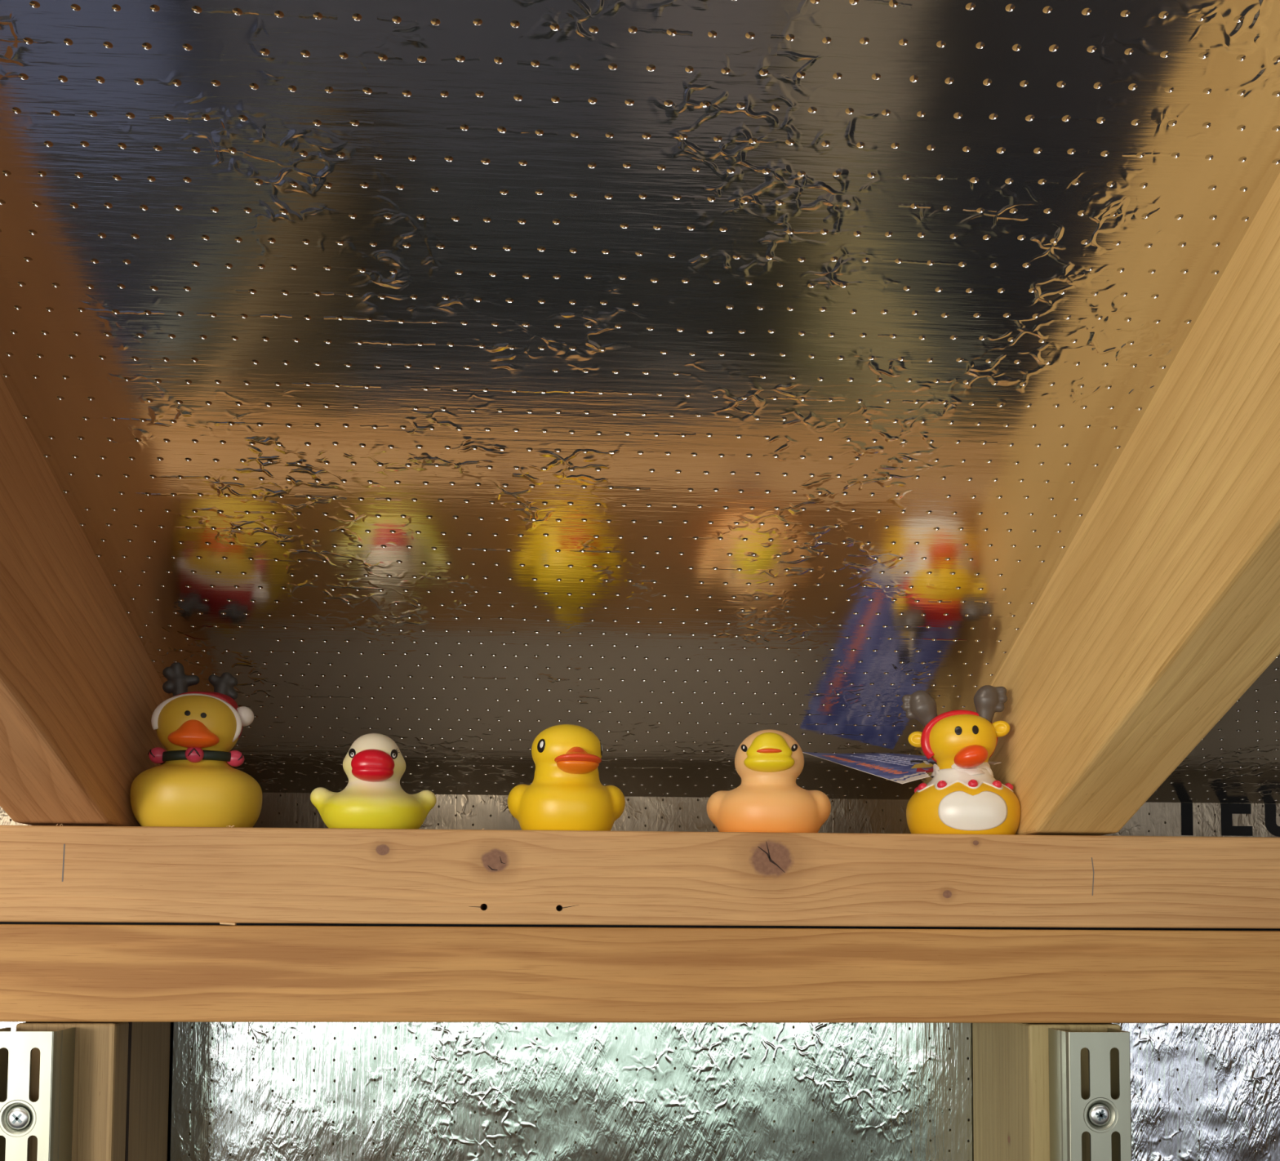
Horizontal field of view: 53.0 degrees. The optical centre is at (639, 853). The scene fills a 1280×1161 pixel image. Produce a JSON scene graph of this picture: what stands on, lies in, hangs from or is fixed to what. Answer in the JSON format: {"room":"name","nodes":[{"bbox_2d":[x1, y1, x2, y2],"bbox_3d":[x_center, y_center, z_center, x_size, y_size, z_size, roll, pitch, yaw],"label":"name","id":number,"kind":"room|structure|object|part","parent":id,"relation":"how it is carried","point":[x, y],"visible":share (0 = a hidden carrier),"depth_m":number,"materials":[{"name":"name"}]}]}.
{"room":"garden shed","nodes":[
{"label":"garden shed","id":0,"kind":"room"},
{"bbox_2d":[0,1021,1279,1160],"bbox_3d":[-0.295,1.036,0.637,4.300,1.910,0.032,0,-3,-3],"label":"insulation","id":1,"kind":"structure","parent":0,"point":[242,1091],"depth_m":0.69,"materials":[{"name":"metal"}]},
{"bbox_2d":[0,921,1279,930],"bbox_3d":[-0.290,0.053,0.692,4.300,0.060,0.031,0,-3,-3],"label":"trim","id":2,"kind":"structure","parent":1,"relation":"attached to","point":[19,922],"depth_m":0.69,"materials":[{"name":"grey"}]},
{"bbox_2d":[0,792,1279,1160],"bbox_3d":[-0.301,0.958,0.761,4.380,2.160,0.073,0,-3,-3],"label":"wall","id":3,"kind":"structure","parent":0,"point":[278,810],"depth_m":0.80,"materials":[{"name":"metal"}]},
{"bbox_2d":[0,0,1279,799],"bbox_3d":[0.028,-0.554,-0.298,0.436,0.916,2.262,0,-3,-3],"label":"ceiling","id":4,"kind":"structure","parent":0,"point":[458,383],"depth_m":0.46,"materials":[{"name":"metal"}]},
{"bbox_2d":[1145,653,1279,803],"bbox_3d":[1.103,-0.545,-0.237,1.634,0.916,2.262,0,-3,-3],"label":"ceiling","id":5,"kind":"structure","parent":0,"point":[1237,761],"depth_m":0.76,"materials":[{"name":"metal"}]},
{"bbox_3d":[-0.241,1.952,-0.457,4.300,0.040,2.120,0,-3,-3],"label":"floor","id":6,"kind":"structure","parent":0,"visible":0},
{"bbox_2d":[15,1022,170,1160],"bbox_3d":[-0.271,1.033,0.578,0.045,1.909,0.088,0,-3,-3],"label":"stud","id":7,"kind":"object","parent":6,"relation":"on","point":[121,1077],"visible":0.61,"depth_m":0.59,"materials":[{"name":"brown wood"}]},
{"bbox_2d":[0,1026,75,1160],"bbox_3d":[-0.274,0.342,0.560,0.030,0.528,0.024,0,-3,-3],"label":"upright","id":8,"kind":"object","parent":7,"relation":"attached to","point":[49,1118],"visible":1,"depth_m":0.56,"materials":[{"name":"metal"}]},
{"bbox_3d":[-0.273,0.116,0.563,0.016,0.016,0.005,0,-3,-3],"label":"screw dish","id":9,"kind":"part","parent":8,"relation":"part of","materials":[{"name":"metal"}]},
{"bbox_2d":[0,923,1279,1022],"bbox_3d":[-0.286,0.057,0.631,4.280,0.045,0.088,0,-3,-3],"label":"wall plate","id":10,"kind":"object","parent":7,"relation":"on","point":[49,972],"visible":1,"depth_m":0.60,"materials":[{"name":"brown wood"}]},
{"bbox_2d":[219,921,236,924],"bbox_3d":[-0.191,0.033,0.595,0.007,0.001,0.004,1,-3,-6],"label":"chip","id":11,"kind":"object","parent":10,"relation":"on","point":[220,922],"visible":1,"depth_m":0.59,"materials":[{"name":"brown wood"}]},
{"bbox_2d":[0,825,1279,928],"bbox_3d":[-0.286,0.011,0.634,4.280,0.044,0.089,0,-3,-3],"label":"wall plate","id":12,"kind":"object","parent":10,"relation":"on","point":[48,873],"visible":1,"depth_m":0.60,"materials":[{"name":"brown wood"}]},
{"bbox_2d":[0,374,170,826],"bbox_3d":[-0.214,-0.497,-0.288,0.044,1.016,2.186,0,-3,-3],"label":"rafter","id":13,"kind":"object","parent":12,"relation":"on","point":[81,691],"visible":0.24,"depth_m":0.54,"materials":[{"name":"brown wood"}]},
{"bbox_2d":[129,662,262,826],"bbox_3d":[-0.218,-0.052,0.635,0.061,0.082,0.071,1,-3,-16],"label":"rubber duck","id":14,"kind":"object","parent":12,"relation":"on","point":[196,784],"visible":0.96,"depth_m":0.61},
{"bbox_3d":[-0.214,-0.066,0.619,0.042,0.023,0.006,1,-3,-16],"label":"hat trim","id":15,"kind":"part","parent":14,"relation":"part of","materials":[{"name":"rubber"}]},
{"bbox_2d":[310,733,436,828],"bbox_3d":[-0.131,-0.034,0.633,0.051,0.049,0.051,-2,-4,32],"label":"rubber duck","id":16,"kind":"object","parent":12,"relation":"on","point":[374,765],"visible":0.91,"depth_m":0.61},
{"bbox_2d":[507,724,625,831],"bbox_3d":[-0.036,-0.036,0.640,0.057,0.054,0.054,-2,-4,40],"label":"rubber duck","id":17,"kind":"object","parent":12,"relation":"on","point":[566,792],"visible":0.94,"depth_m":0.62},
{"bbox_2d":[706,728,831,832],"bbox_3d":[0.065,-0.035,0.646,0.056,0.054,0.055,3,-4,-38],"label":"rubber duck","id":18,"kind":"object","parent":12,"relation":"on","point":[768,762],"visible":0.94,"depth_m":0.62},
{"bbox_2d":[902,684,1020,834],"bbox_3d":[0.164,-0.046,0.651,0.056,0.077,0.057,2,-4,-35],"label":"rubber duck","id":19,"kind":"object","parent":12,"relation":"on","point":[962,802],"visible":0.94,"depth_m":0.63},
{"bbox_2d":[802,751,1001,783],"bbox_3d":[0.141,-0.047,0.686,0.058,0.030,0.119,2,-3,-22],"label":"card","id":20,"kind":"object","parent":19,"relation":"attached to","point":[900,768],"visible":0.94,"depth_m":0.68,"materials":[{"name":"multicoloured"}]},
{"bbox_2d":[920,710,997,762],"bbox_3d":[0.161,-0.057,0.654,0.039,0.029,0.022,0,-3,-3],"label":"hood","id":21,"kind":"object","parent":19,"relation":"attached to","point":[940,736],"depth_m":0.64,"materials":[{"name":"red"}]},
{"bbox_2d":[988,173,1279,835],"bbox_3d":[0.265,-0.492,-0.262,0.042,1.016,2.186,0,-3,-3],"label":"rafter","id":22,"kind":"object","parent":12,"relation":"on","point":[1161,611],"visible":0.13,"depth_m":0.50,"materials":[{"name":"brown wood"}]},
{"bbox_2d":[972,1022,1120,1160],"bbox_3d":[0.201,1.037,0.605,0.045,1.909,0.088,0,-3,-3],"label":"stud","id":23,"kind":"object","parent":6,"relation":"on","point":[1011,1111],"visible":0.45,"depth_m":0.63,"materials":[{"name":"brown wood"}]},
{"bbox_2d":[1048,1027,1131,1160],"bbox_3d":[0.209,0.346,0.587,0.030,0.528,0.024,0,-3,-3],"label":"upright","id":24,"kind":"object","parent":23,"relation":"attached to","point":[1105,1114],"visible":1,"depth_m":0.59,"materials":[{"name":"metal"}]},
{"bbox_3d":[0.211,0.120,0.590,0.016,0.016,0.005,0,-3,-3],"label":"screw dish","id":25,"kind":"part","parent":24,"relation":"part of","materials":[{"name":"metal"}]}
]}

